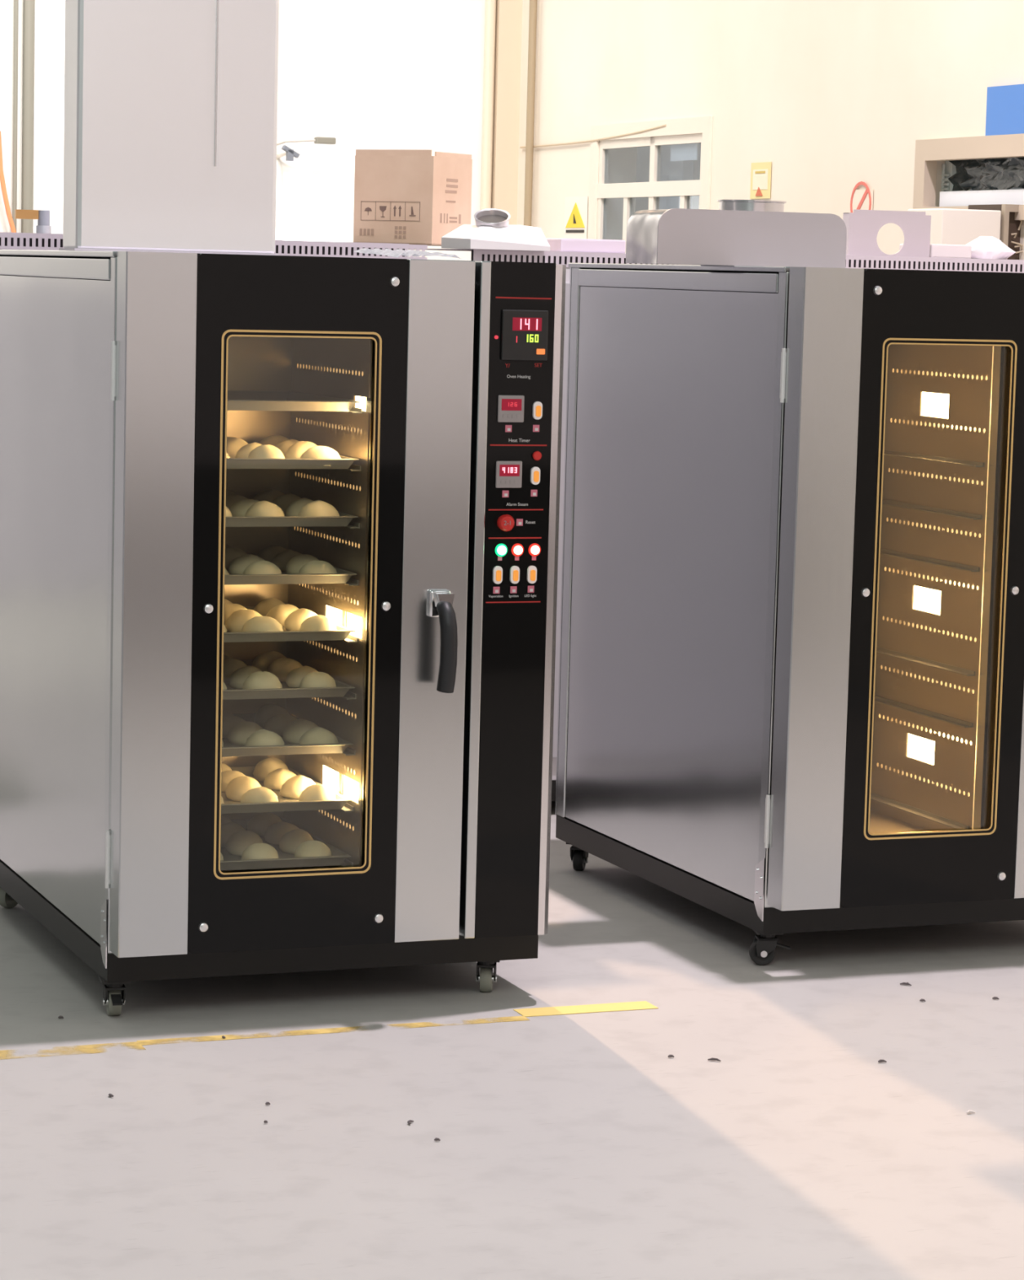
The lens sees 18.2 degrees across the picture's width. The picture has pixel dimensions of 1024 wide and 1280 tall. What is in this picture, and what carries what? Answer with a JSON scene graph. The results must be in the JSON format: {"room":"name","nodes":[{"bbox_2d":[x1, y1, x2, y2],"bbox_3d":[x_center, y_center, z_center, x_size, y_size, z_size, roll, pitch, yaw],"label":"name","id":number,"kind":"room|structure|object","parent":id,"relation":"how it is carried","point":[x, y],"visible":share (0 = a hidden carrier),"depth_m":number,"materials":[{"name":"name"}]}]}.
{"room":"industrial bakery","nodes":[
{"label":"industrial bakery","id":0,"kind":"room"},
{"bbox_2d":[0,0,485,260],"bbox_3d":[-5.908,-6.172,15.720,12.800,12.000,0.222,-1,7,-21],"label":"wall","id":1,"kind":"structure","parent":0,"point":[363,74],"depth_m":17.91,"materials":[{"name":"paint"}]},
{"bbox_2d":[12,0,17,230],"bbox_3d":[-2.697,-2.237,17.285,0.024,3.990,0.024,1,7,0],"label":"pipe","id":2,"kind":"object","parent":1,"relation":"attached to","point":[15,2],"visible":0.48,"depth_m":17.20,"materials":[{"name":"grey"}]},
{"bbox_2d":[21,0,35,232],"bbox_3d":[-2.631,-2.239,17.311,0.064,3.990,0.064,1,7,0],"label":"pipe","id":3,"kind":"object","parent":1,"relation":"attached to","point":[28,6],"visible":0.48,"depth_m":17.22,"materials":[{"name":"grey"}]},
{"bbox_2d":[0,130,16,232],"bbox_3d":[-2.717,-2.295,17.216,0.141,0.889,0.026,-1,7,-21],"label":"hose","id":4,"kind":"object","parent":3,"relation":"hanging from","point":[2,174],"visible":0.64,"depth_m":17.19,"materials":[{"name":"orange"}]},
{"bbox_2d":[276,136,336,145],"bbox_3d":[-1.170,-2.755,17.648,0.411,0.054,0.126,4,7,23],"label":"lamp","id":5,"kind":"object","parent":1,"relation":"attached to","point":[330,140],"visible":0.94,"depth_m":17.58,"materials":[{"name":"grey"}]},
{"bbox_2d":[275,160,355,242],"bbox_3d":[-1.142,-1.971,18.034,0.517,1.450,0.130,-1,7,-21],"label":"window","id":6,"kind":"structure","parent":1,"relation":"in","point":[315,200],"depth_m":18.00,"materials":[{"name":"white"}]},
{"bbox_2d":[480,0,496,209],"bbox_3d":[-0.155,-2.286,18.274,0.060,3.990,0.060,1,7,0],"label":"pipe","id":7,"kind":"object","parent":1,"relation":"attached to","point":[491,5],"visible":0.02,"depth_m":18.16,"materials":[{"name":"beige"}]},
{"bbox_2d":[0,800,1023,1279],"bbox_3d":[-2.200,1.057,6.717,13.000,0.100,21.200,-1,7,-21],"label":"floor","id":8,"kind":"structure","parent":0,"point":[572,1146],"depth_m":7.01,"materials":[{"name":"paint"}]},
{"bbox_2d":[0,231,427,259],"bbox_3d":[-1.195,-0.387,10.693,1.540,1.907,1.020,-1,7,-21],"label":"vent grille","id":9,"kind":"object","parent":8,"relation":"on","point":[8,241],"visible":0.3,"depth_m":10.26,"materials":[{"name":"metal"}]},
{"bbox_2d":[14,208,51,233],"bbox_3d":[-1.567,-1.368,10.436,0.119,0.077,0.049,-1,7,-21],"label":"pipe fitting","id":10,"kind":"object","parent":9,"relation":"on","point":[43,226],"visible":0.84,"depth_m":10.43,"materials":[{"name":"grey metal"}]},
{"bbox_2d":[14,208,38,219],"bbox_3d":[-1.587,-1.391,10.426,0.075,0.030,0.020,-1,7,-21],"label":"tap","id":11,"kind":"object","parent":10,"relation":"on","point":[19,213],"depth_m":10.41,"materials":[{"name":"metal"}]},
{"bbox_2d":[0,1015,530,1056],"bbox_3d":[0.079,0.929,7.889,4.503,0.001,0.108,-1,7,-22],"label":"tape","id":12,"kind":"object","parent":8,"relation":"on","point":[89,1048],"depth_m":7.61,"materials":[{"name":"yellow paint"}]},
{"bbox_2d":[0,249,566,1015],"bbox_3d":[-0.670,-0.081,8.409,1.130,1.850,1.706,-1,7,-21],"label":"oven","id":13,"kind":"object","parent":8,"relation":"on","point":[118,369],"visible":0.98,"depth_m":7.80,"materials":[{"name":"silver metal"}]},
{"bbox_2d":[58,0,279,255],"bbox_3d":[-0.857,-1.452,8.034,0.529,0.950,0.172,-1,7,-21],"label":"duct","id":14,"kind":"object","parent":13,"relation":"on","point":[171,106],"visible":0.88,"depth_m":7.97,"materials":[{"name":"silver metal"}]},
{"bbox_2d":[220,817,351,870],"bbox_3d":[-0.706,0.522,8.146,0.434,0.026,0.570,-1,7,-21],"label":"baking tray","id":15,"kind":"object","parent":13,"relation":"in","point":[230,862],"visible":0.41,"depth_m":7.94,"materials":[{"name":"silver metal"}]},
{"bbox_2d":[220,822,246,847],"bbox_3d":[-0.724,0.497,8.195,0.102,0.058,0.101,-2,8,-30],"label":"bun","id":16,"kind":"object","parent":15,"relation":"on","point":[228,829],"visible":0.53,"depth_m":8.16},
{"bbox_2d":[225,830,262,856],"bbox_3d":[-0.675,0.511,8.079,0.097,0.059,0.096,7,9,40],"label":"bun","id":17,"kind":"object","parent":15,"relation":"on","point":[239,841],"visible":0.75,"depth_m":8.05,"materials":[{"name":"food"}]},
{"bbox_2d":[241,843,279,859],"bbox_3d":[-0.627,0.531,7.944,0.093,0.053,0.094,1,7,-2],"label":"bun","id":18,"kind":"object","parent":15,"relation":"on","point":[256,851],"visible":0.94,"depth_m":7.92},
{"bbox_2d":[247,812,282,835],"bbox_3d":[-0.647,0.480,8.373,0.099,0.055,0.098,2,7,1],"label":"bun","id":19,"kind":"object","parent":15,"relation":"on","point":[259,824],"visible":0.8,"depth_m":8.34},
{"bbox_2d":[264,821,298,844],"bbox_3d":[-0.592,0.497,8.255,0.100,0.052,0.101,4,7,24],"label":"bun","id":20,"kind":"object","parent":15,"relation":"on","point":[274,833],"visible":0.73,"depth_m":8.22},
{"bbox_2d":[279,828,314,853],"bbox_3d":[-0.548,0.510,8.125,0.094,0.058,0.093,7,8,38],"label":"bun","id":21,"kind":"object","parent":15,"relation":"on","point":[291,840],"visible":0.82,"depth_m":8.09,"materials":[{"name":"food"}]},
{"bbox_2d":[294,840,331,857],"bbox_3d":[-0.498,0.528,7.996,0.095,0.054,0.096,0,7,-15],"label":"bun","id":22,"kind":"object","parent":15,"relation":"on","point":[313,848],"visible":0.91,"depth_m":7.97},
{"bbox_2d":[221,765,352,813],"bbox_3d":[-0.702,0.382,8.130,0.434,0.026,0.570,-1,7,-21],"label":"baking tray","id":23,"kind":"object","parent":13,"relation":"in","point":[284,804],"visible":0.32,"depth_m":7.92,"materials":[{"name":"silver metal"}]},
{"bbox_2d":[221,770,245,792],"bbox_3d":[-0.718,0.360,8.179,0.093,0.052,0.094,-3,8,-35],"label":"bun","id":24,"kind":"object","parent":23,"relation":"on","point":[227,776],"visible":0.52,"depth_m":8.15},
{"bbox_2d":[226,776,261,801],"bbox_3d":[-0.676,0.372,8.053,0.094,0.058,0.095,4,7,24],"label":"bun","id":25,"kind":"object","parent":23,"relation":"on","point":[238,786],"visible":0.74,"depth_m":8.02,"materials":[{"name":"food"}]},
{"bbox_2d":[240,786,278,803],"bbox_3d":[-0.626,0.391,7.924,0.099,0.054,0.098,4,7,17],"label":"bun","id":26,"kind":"object","parent":23,"relation":"on","point":[260,794],"visible":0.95,"depth_m":7.89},
{"bbox_2d":[253,757,288,781],"bbox_3d":[-0.631,0.337,8.366,0.096,0.059,0.095,-1,7,-17],"label":"bun","id":27,"kind":"object","parent":23,"relation":"on","point":[267,766],"visible":0.72,"depth_m":8.33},
{"bbox_2d":[263,768,296,791],"bbox_3d":[-0.593,0.357,8.233,0.095,0.051,0.094,1,7,-2],"label":"bun","id":28,"kind":"object","parent":23,"relation":"on","point":[274,780],"visible":0.82,"depth_m":8.20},
{"bbox_2d":[280,774,315,799],"bbox_3d":[-0.540,0.371,8.107,0.100,0.055,0.099,-2,8,-30],"label":"bun","id":29,"kind":"object","parent":23,"relation":"on","point":[292,788],"visible":0.73,"depth_m":8.07,"materials":[{"name":"food"}]},
{"bbox_2d":[298,784,336,800],"bbox_3d":[-0.487,0.388,7.982,0.094,0.054,0.095,1,7,0],"label":"bun","id":30,"kind":"object","parent":23,"relation":"on","point":[314,792],"visible":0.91,"depth_m":7.95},
{"bbox_2d":[222,713,353,756],"bbox_3d":[-0.699,0.241,8.113,0.434,0.026,0.570,-1,7,-21],"label":"baking tray","id":31,"kind":"object","parent":13,"relation":"in","point":[228,749],"visible":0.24,"depth_m":7.89,"materials":[{"name":"silver metal"}]},
{"bbox_2d":[222,715,245,737],"bbox_3d":[-0.722,0.219,8.161,0.102,0.053,0.102,6,8,32],"label":"bun","id":32,"kind":"object","parent":31,"relation":"on","point":[228,721],"visible":0.47,"depth_m":8.12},
{"bbox_2d":[227,721,262,746],"bbox_3d":[-0.668,0.233,8.038,0.099,0.056,0.099,1,7,-6],"label":"bun","id":33,"kind":"object","parent":31,"relation":"on","point":[238,735],"visible":0.74,"depth_m":8.01,"materials":[{"name":"food"}]},
{"bbox_2d":[244,728,284,746],"bbox_3d":[-0.612,0.249,7.913,0.097,0.055,0.098,4,7,17],"label":"bun","id":34,"kind":"object","parent":31,"relation":"on","point":[263,737],"visible":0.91,"depth_m":7.88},
{"bbox_2d":[253,704,289,728],"bbox_3d":[-0.626,0.198,8.341,0.100,0.059,0.099,-3,8,-32],"label":"bun","id":35,"kind":"object","parent":31,"relation":"on","point":[263,714],"visible":0.66,"depth_m":8.31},
{"bbox_2d":[263,714,297,736],"bbox_3d":[-0.590,0.216,8.220,0.103,0.052,0.103,-2,7,-25],"label":"bun","id":36,"kind":"object","parent":31,"relation":"on","point":[277,724],"visible":0.66,"depth_m":8.19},
{"bbox_2d":[283,718,319,744],"bbox_3d":[-0.531,0.230,8.084,0.101,0.059,0.102,2,7,6],"label":"bun","id":37,"kind":"object","parent":31,"relation":"on","point":[295,729],"visible":0.79,"depth_m":8.05,"materials":[{"name":"food"}]},
{"bbox_2d":[299,727,338,744],"bbox_3d":[-0.482,0.246,7.974,0.097,0.055,0.098,6,8,32],"label":"bun","id":38,"kind":"object","parent":31,"relation":"on","point":[317,735],"visible":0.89,"depth_m":7.94,"materials":[{"name":"food"}]},
{"bbox_2d":[222,659,355,699],"bbox_3d":[-0.695,0.101,8.097,0.434,0.026,0.570,-1,7,-21],"label":"baking tray","id":39,"kind":"object","parent":13,"relation":"in","point":[341,689],"visible":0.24,"depth_m":7.87,"materials":[{"name":"silver metal"}]},
{"bbox_2d":[222,658,247,682],"bbox_3d":[-0.715,0.076,8.149,0.101,0.057,0.101,1,7,-2],"label":"bun","id":40,"kind":"object","parent":39,"relation":"on","point":[230,665],"visible":0.44,"depth_m":8.12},
{"bbox_2d":[229,665,262,688],"bbox_3d":[-0.663,0.092,8.026,0.099,0.055,0.098,-2,7,-27],"label":"bun","id":41,"kind":"object","parent":39,"relation":"on","point":[237,679],"visible":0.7,"depth_m":7.99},
{"bbox_2d":[242,671,282,688],"bbox_3d":[-0.619,0.106,7.900,0.098,0.059,0.097,6,8,34],"label":"bun","id":42,"kind":"object","parent":39,"relation":"on","point":[257,680],"visible":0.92,"depth_m":7.87,"materials":[{"name":"food"}]},
{"bbox_2d":[252,650,286,671],"bbox_3d":[-0.629,0.058,8.315,0.104,0.059,0.104,5,8,29],"label":"bun","id":43,"kind":"object","parent":39,"relation":"on","point":[264,660],"visible":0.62,"depth_m":8.28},
{"bbox_2d":[266,657,302,681],"bbox_3d":[-0.581,0.074,8.200,0.103,0.057,0.103,2,7,8],"label":"bun","id":44,"kind":"object","parent":39,"relation":"on","point":[280,668],"visible":0.71,"depth_m":8.16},
{"bbox_2d":[284,666,318,688],"bbox_3d":[-0.525,0.092,8.072,0.096,0.053,0.095,-1,7,-21],"label":"bun","id":45,"kind":"object","parent":39,"relation":"on","point":[294,678],"visible":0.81,"depth_m":8.04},
{"bbox_2d":[299,671,336,688],"bbox_3d":[-0.484,0.106,7.952,0.093,0.055,0.094,1,7,-8],"label":"bun","id":46,"kind":"object","parent":39,"relation":"on","point":[315,679],"visible":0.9,"depth_m":7.92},
{"bbox_2d":[223,606,355,642],"bbox_3d":[-0.691,-0.040,8.081,0.434,0.026,0.570,-1,7,-21],"label":"baking tray","id":47,"kind":"object","parent":13,"relation":"in","point":[342,633],"visible":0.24,"depth_m":7.85,"materials":[{"name":"silver metal"}]},
{"bbox_2d":[223,603,247,625],"bbox_3d":[-0.711,-0.064,8.125,0.103,0.058,0.102,6,8,35],"label":"bun","id":48,"kind":"object","parent":47,"relation":"on","point":[229,609],"visible":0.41,"depth_m":8.09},
{"bbox_2d":[225,608,262,631],"bbox_3d":[-0.669,-0.049,8.007,0.102,0.057,0.101,6,8,32],"label":"bun","id":49,"kind":"object","parent":47,"relation":"on","point":[236,621],"visible":0.67,"depth_m":7.97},
{"bbox_2d":[241,616,283,631],"bbox_3d":[-0.617,-0.032,7.889,0.103,0.054,0.104,2,7,4],"label":"bun","id":50,"kind":"object","parent":47,"relation":"on","point":[258,624],"visible":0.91,"depth_m":7.86,"materials":[{"name":"food"}]},
{"bbox_2d":[253,597,284,616],"bbox_3d":[-0.626,-0.081,8.303,0.096,0.056,0.095,0,7,-15],"label":"bun","id":51,"kind":"object","parent":47,"relation":"on","point":[265,606],"visible":0.56,"depth_m":8.27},
{"bbox_2d":[266,604,298,626],"bbox_3d":[-0.583,-0.066,8.185,0.100,0.054,0.100,2,7,7],"label":"bun","id":52,"kind":"object","parent":47,"relation":"on","point":[280,612],"visible":0.59,"depth_m":8.15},
{"bbox_2d":[284,608,316,631],"bbox_3d":[-0.526,-0.051,8.053,0.097,0.058,0.096,0,7,-14],"label":"bun","id":53,"kind":"object","parent":47,"relation":"on","point":[293,622],"visible":0.62,"depth_m":8.02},
{"bbox_2d":[299,614,337,631],"bbox_3d":[-0.481,-0.035,7.929,0.098,0.056,0.097,4,7,19],"label":"bun","id":54,"kind":"object","parent":47,"relation":"on","point":[318,622],"visible":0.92,"depth_m":7.90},
{"bbox_2d":[224,552,357,584],"bbox_3d":[-0.688,-0.180,8.065,0.434,0.026,0.570,-1,7,-21],"label":"baking tray","id":55,"kind":"object","parent":13,"relation":"in","point":[342,576],"visible":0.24,"depth_m":7.83,"materials":[{"name":"silver metal"}]},
{"bbox_2d":[224,546,247,572],"bbox_3d":[-0.712,-0.206,8.113,0.099,0.059,0.098,0,7,-10],"label":"bun","id":56,"kind":"object","parent":55,"relation":"on","point":[231,553],"visible":0.47,"depth_m":8.08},
{"bbox_2d":[228,554,265,574],"bbox_3d":[-0.658,-0.187,7.984,0.104,0.055,0.103,-3,8,-35],"label":"bun","id":57,"kind":"object","parent":55,"relation":"on","point":[237,566],"visible":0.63,"depth_m":7.95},
{"bbox_2d":[243,560,281,574],"bbox_3d":[-0.614,-0.170,7.860,0.099,0.051,0.099,6,8,31],"label":"bun","id":58,"kind":"object","parent":55,"relation":"on","point":[260,566],"visible":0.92,"depth_m":7.83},
{"bbox_2d":[257,545,287,562],"bbox_3d":[-0.615,-0.219,8.289,0.097,0.051,0.096,1,7,-6],"label":"bun","id":59,"kind":"object","parent":55,"relation":"on","point":[268,553],"visible":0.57,"depth_m":8.26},
{"bbox_2d":[271,549,302,571],"bbox_3d":[-0.568,-0.205,8.172,0.098,0.052,0.097,1,7,-4],"label":"bun","id":60,"kind":"object","parent":55,"relation":"on","point":[281,560],"visible":0.59,"depth_m":8.14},
{"bbox_2d":[285,554,319,573],"bbox_3d":[-0.521,-0.189,8.036,0.099,0.053,0.099,-3,8,-36],"label":"bun","id":61,"kind":"object","parent":55,"relation":"on","point":[295,564],"visible":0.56,"depth_m":8.01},
{"bbox_2d":[298,560,337,573],"bbox_3d":[-0.479,-0.172,7.912,0.096,0.051,0.097,-3,8,-36],"label":"bun","id":62,"kind":"object","parent":55,"relation":"on","point":[315,566],"visible":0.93,"depth_m":7.88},
{"bbox_2d":[225,511,358,526],"bbox_3d":[-0.684,-0.321,8.048,0.434,0.026,0.570,-1,7,-21],"label":"baking tray","id":63,"kind":"object","parent":13,"relation":"in","point":[344,519],"visible":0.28,"depth_m":7.82,"materials":[{"name":"silver metal"}]},
{"bbox_2d":[229,498,258,516],"bbox_3d":[-0.656,-0.326,7.967,0.104,0.052,0.104,-1,7,-21],"label":"bun","id":64,"kind":"object","parent":63,"relation":"on","point":[240,508],"visible":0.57,"depth_m":7.93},
{"bbox_2d":[244,500,284,516],"bbox_3d":[-0.608,-0.314,7.855,0.098,0.056,0.098,4,7,20],"label":"bun","id":65,"kind":"object","parent":63,"relation":"on","point":[260,508],"visible":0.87,"depth_m":7.82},
{"bbox_2d":[253,488,284,502],"bbox_3d":[-0.625,-0.364,8.278,0.103,0.058,0.102,0,7,-11],"label":"bun","id":66,"kind":"object","parent":63,"relation":"on","point":[268,495],"visible":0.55,"depth_m":8.25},
{"bbox_2d":[271,493,301,515],"bbox_3d":[-0.570,-0.347,8.145,0.101,0.056,0.100,2,7,6],"label":"bun","id":67,"kind":"object","parent":63,"relation":"on","point":[283,501],"visible":0.51,"depth_m":8.11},
{"bbox_2d":[285,497,313,515],"bbox_3d":[-0.522,-0.331,8.023,0.094,0.054,0.094,-5,9,-43],"label":"bun","id":68,"kind":"object","parent":63,"relation":"on","point":[293,509],"visible":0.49,"depth_m":7.99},
{"bbox_2d":[297,499,339,515],"bbox_3d":[-0.479,-0.317,7.904,0.103,0.058,0.104,6,8,37],"label":"bun","id":69,"kind":"object","parent":63,"relation":"on","point":[317,508],"visible":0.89,"depth_m":7.87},
{"bbox_2d":[226,455,359,468],"bbox_3d":[-0.680,-0.461,8.032,0.434,0.026,0.570,-1,7,-21],"label":"baking tray","id":70,"kind":"object","parent":13,"relation":"in","point":[345,462],"visible":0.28,"depth_m":7.79,"materials":[{"name":"silver metal"}]},
{"bbox_2d":[226,437,248,457],"bbox_3d":[-0.704,-0.486,8.084,0.098,0.056,0.099,5,7,26],"label":"bun","id":71,"kind":"object","parent":70,"relation":"on","point":[233,445],"visible":0.4,"depth_m":8.05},
{"bbox_2d":[235,442,262,457],"bbox_3d":[-0.642,-0.467,7.953,0.096,0.052,0.096,-4,8,-39],"label":"bun","id":72,"kind":"object","parent":70,"relation":"on","point":[244,451],"visible":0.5,"depth_m":7.92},
{"bbox_2d":[248,444,284,458],"bbox_3d":[-0.602,-0.453,7.828,0.094,0.054,0.093,1,7,-3],"label":"bun","id":73,"kind":"object","parent":70,"relation":"on","point":[263,451],"visible":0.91,"depth_m":7.80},
{"bbox_2d":[284,440,317,458],"bbox_3d":[-0.521,-0.472,8.005,0.095,0.056,0.095,-1,7,-23],"label":"bun","id":74,"kind":"object","parent":70,"relation":"on","point":[297,449],"visible":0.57,"depth_m":7.98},
{"bbox_2d":[300,445,341,466],"bbox_3d":[-0.472,-0.454,7.878,0.102,0.052,0.102,5,7,27],"label":"bun","id":75,"kind":"object","parent":70,"relation":"on","point":[317,451],"visible":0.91,"depth_m":7.85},
{"bbox_2d":[226,390,360,411],"bbox_3d":[-0.677,-0.602,8.016,0.434,0.026,0.570,-1,7,-21],"label":"baking tray","id":76,"kind":"object","parent":13,"relation":"in","point":[237,400],"visible":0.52,"depth_m":7.82,"materials":[{"name":"silver metal"}]},
{"bbox_2d":[354,248,465,258],"bbox_3d":[-0.259,-0.970,8.007,0.180,0.024,0.350,-1,7,-21],"label":"plastic film","id":77,"kind":"object","parent":13,"relation":"on","point":[397,252],"visible":1,"depth_m":7.96,"materials":[{"name":"white"}]},
{"bbox_2d":[413,238,670,800],"bbox_3d":[0.192,-0.430,11.225,1.111,1.942,1.020,-1,7,-21],"label":"panel","id":78,"kind":"object","parent":8,"relation":"on","point":[480,255],"depth_m":10.65,"materials":[{"name":"white paint"}]},
{"bbox_2d":[353,149,472,245],"bbox_3d":[-0.344,-1.535,11.090,0.317,0.322,0.265,5,8,29],"label":"cardboard box","id":79,"kind":"object","parent":78,"relation":"on","point":[415,197],"visible":0.97,"depth_m":10.98,"materials":[{"name":"brown"}]},
{"bbox_2d":[441,208,550,250],"bbox_3d":[-0.053,-1.357,10.537,0.293,0.135,0.220,-2,7,-27],"label":"cowl","id":80,"kind":"object","parent":78,"relation":"on","point":[492,229],"visible":1,"depth_m":10.47,"materials":[{"name":"white metal"}]},
{"bbox_2d":[514,1000,658,1017],"bbox_3d":[0.185,0.922,7.974,0.360,0.001,0.080,-1,7,-21],"label":"tape","id":81,"kind":"object","parent":8,"relation":"on","point":[619,1006],"depth_m":7.97,"materials":[{"name":"yellow paint"}]},
{"bbox_2d":[555,262,1023,965],"bbox_3d":[0.975,-0.130,9.173,1.130,1.857,1.706,-1,7,-21],"label":"oven","id":82,"kind":"object","parent":8,"relation":"on","point":[791,692],"visible":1,"depth_m":8.67,"materials":[{"name":"silver metal"}]},
{"bbox_2d":[626,199,847,267],"bbox_3d":[0.610,-1.106,8.671,0.558,0.177,0.220,-1,7,-21],"label":"extraction hood","id":83,"kind":"object","parent":82,"relation":"on","point":[742,232],"visible":0.99,"depth_m":8.57,"materials":[{"name":"grey"}]},
{"bbox_2d":[845,254,1023,272],"bbox_3d":[1.548,-0.441,11.748,1.750,1.913,1.020,-1,7,-21],"label":"tall cabinet","id":84,"kind":"object","parent":8,"relation":"on","point":[855,261],"visible":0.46,"depth_m":11.08,"materials":[{"name":"metal"}]},
{"bbox_2d":[843,208,931,257],"bbox_3d":[1.334,-1.447,11.361,0.325,0.163,0.050,-1,7,-21],"label":"metal bracket","id":85,"kind":"object","parent":84,"relation":"on","point":[863,226],"visible":0.88,"depth_m":11.33,"materials":[{"name":"grey metal"}]},
{"bbox_2d":[899,243,972,257],"bbox_3d":[1.532,-1.407,11.550,0.164,0.050,0.250,-1,7,-21],"label":"metal tin","id":86,"kind":"object","parent":84,"relation":"on","point":[948,251],"visible":0.64,"depth_m":11.43,"materials":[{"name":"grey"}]},
{"bbox_2d":[966,235,1016,259],"bbox_3d":[1.723,-1.424,11.591,0.172,0.085,0.167,8,9,43],"label":"crumpled bag","id":87,"kind":"object","parent":84,"relation":"on","point":[984,246],"visible":0.71,"depth_m":11.53,"materials":[{"name":"white plastic"}]},
{"bbox_2d":[908,208,1001,244],"bbox_3d":[1.781,-0.705,13.166,0.272,2.123,0.300,-1,7,-21],"label":"tall cabinet","id":88,"kind":"object","parent":8,"relation":"on","point":[948,225],"visible":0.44,"depth_m":12.91,"materials":[{"name":"white"}]},
{"bbox_2d":[968,204,1023,259],"bbox_3d":[2.052,-0.722,13.263,0.284,2.149,0.310,-1,7,-21],"label":"machine","id":89,"kind":"object","parent":8,"relation":"on","point":[1011,228],"visible":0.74,"depth_m":13.00,"materials":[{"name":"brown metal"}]},
{"bbox_2d":[516,0,1023,259],"bbox_3d":[3.836,-1.189,8.772,0.224,4.200,21.200,-1,7,-21],"label":"wall","id":90,"kind":"structure","parent":0,"point":[837,95],"depth_m":15.10,"materials":[{"name":"paint"}]},
{"bbox_2d":[491,0,522,224],"bbox_3d":[-0.098,-2.308,18.436,0.140,4.000,0.321,-1,7,-21],"label":"pillar","id":91,"kind":"structure","parent":90,"relation":"attached to","point":[508,18],"depth_m":18.20,"materials":[{"name":"beige"}]},
{"bbox_2d":[524,0,537,226],"bbox_3d":[0.086,-2.257,18.040,0.044,4.000,0.044,1,7,0],"label":"drain pipe","id":92,"kind":"object","parent":90,"relation":"attached to","point":[533,3],"visible":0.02,"depth_m":17.94,"materials":[{"name":"beige"}]},
{"bbox_2d":[564,195,588,239],"bbox_3d":[0.347,-2.308,17.454,0.008,0.233,0.325,-1,7,-21],"label":"warning sign","id":93,"kind":"object","parent":90,"relation":"attached to","point":[575,207],"visible":0.9,"depth_m":17.44,"materials":[{"name":"white"}]},
{"bbox_2d":[520,124,666,148],"bbox_3d":[0.418,-2.716,17.228,0.012,0.068,2.048,-1,7,-21],"label":"cable","id":94,"kind":"object","parent":90,"relation":"attached to","point":[664,125],"visible":1,"depth_m":17.10,"materials":[{"name":"beige plastic"}]},
{"bbox_2d":[596,133,702,253],"bbox_3d":[0.712,-1.840,16.599,0.046,1.535,1.367,-1,7,-21],"label":"window","id":95,"kind":"structure","parent":90,"relation":"in","point":[655,188],"depth_m":16.56,"materials":[{"name":"white plastic"}]},
{"bbox_2d":[671,142,697,160],"bbox_3d":[0.872,-2.490,16.169,0.004,0.121,0.327,-1,7,-21],"label":"notice","id":96,"kind":"object","parent":95,"relation":"attached to","point":[681,152],"visible":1,"depth_m":16.17,"materials":[{"name":"white paper"}]},
{"bbox_2d":[587,115,713,239],"bbox_3d":[0.689,-1.855,16.588,0.015,1.665,1.547,-1,7,-21],"label":"trim","id":97,"kind":"structure","parent":90,"relation":"attached to","point":[704,125],"depth_m":16.41,"materials":[{"name":"beige"}]},
{"bbox_2d":[659,145,693,208],"bbox_3d":[0.855,-2.017,17.006,0.060,2.000,0.335,-1,7,-21],"label":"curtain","id":98,"kind":"object","parent":90,"relation":"hanging from","point":[670,170],"visible":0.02,"depth_m":16.92,"materials":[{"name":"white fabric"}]},
{"bbox_2d":[750,161,772,199],"bbox_3d":[1.189,-2.199,15.273,0.007,0.172,0.218,-1,7,-21],"label":"poster","id":99,"kind":"object","parent":90,"relation":"attached to","point":[761,172],"visible":1,"depth_m":15.27,"materials":[{"name":"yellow paper"}]},
{"bbox_2d":[849,181,873,212],"bbox_3d":[1.565,-1.956,14.309,0.006,0.200,0.218,-1,7,-21],"label":"prohibition sign","id":100,"kind":"object","parent":90,"relation":"attached to","point":[860,199],"visible":0.62,"depth_m":14.30,"materials":[{"name":"beige"}]},
{"bbox_2d":[941,160,959,191],"bbox_3d":[1.877,-1.982,13.798,0.058,0.224,0.140,-1,7,-21],"label":"column","id":101,"kind":"structure","parent":90,"relation":"attached to","point":[948,169],"depth_m":13.75,"materials":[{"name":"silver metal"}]},
{"bbox_2d":[913,133,1023,220],"bbox_3d":[2.071,-1.888,13.017,0.061,0.348,1.700,-1,7,-21],"label":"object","id":102,"kind":"structure","parent":90,"relation":"attached to","point":[929,152],"depth_m":13.50,"materials":[{"name":"beige"}]},
{"bbox_2d":[939,189,1023,206],"bbox_3d":[2.116,-1.805,13.010,0.016,0.066,1.513,-1,7,-21],"label":"board","id":103,"kind":"object","parent":90,"relation":"attached to","point":[948,198],"visible":0.8,"depth_m":13.37,"materials":[{"name":"white"}]},
{"bbox_2d":[948,156,1023,191],"bbox_3d":[2.170,-1.908,13.018,0.069,0.184,1.515,-1,7,-21],"label":"plastic sheet","id":104,"kind":"object","parent":90,"relation":"hanging from","point":[1002,173],"visible":0.83,"depth_m":13.43,"materials":[{"name":"grey"}]},
{"bbox_2d":[986,84,1023,135],"bbox_3d":[2.187,-2.120,12.668,0.015,0.200,1.200,-1,7,-21],"label":"sign","id":105,"kind":"object","parent":90,"relation":"attached to","point":[1005,104],"visible":1,"depth_m":13.08,"materials":[{"name":"blue"}]},
{"label":"outside","id":106,"kind":"structure","parent":0,"visible":0},
{"bbox_2d":[635,142,1023,212],"bbox_3d":[1.895,-2.713,18.027,0.101,5.000,11.367,-1,7,-21],"label":"wall","id":107,"kind":"structure","parent":106,"point":[643,154],"depth_m":20.56,"materials":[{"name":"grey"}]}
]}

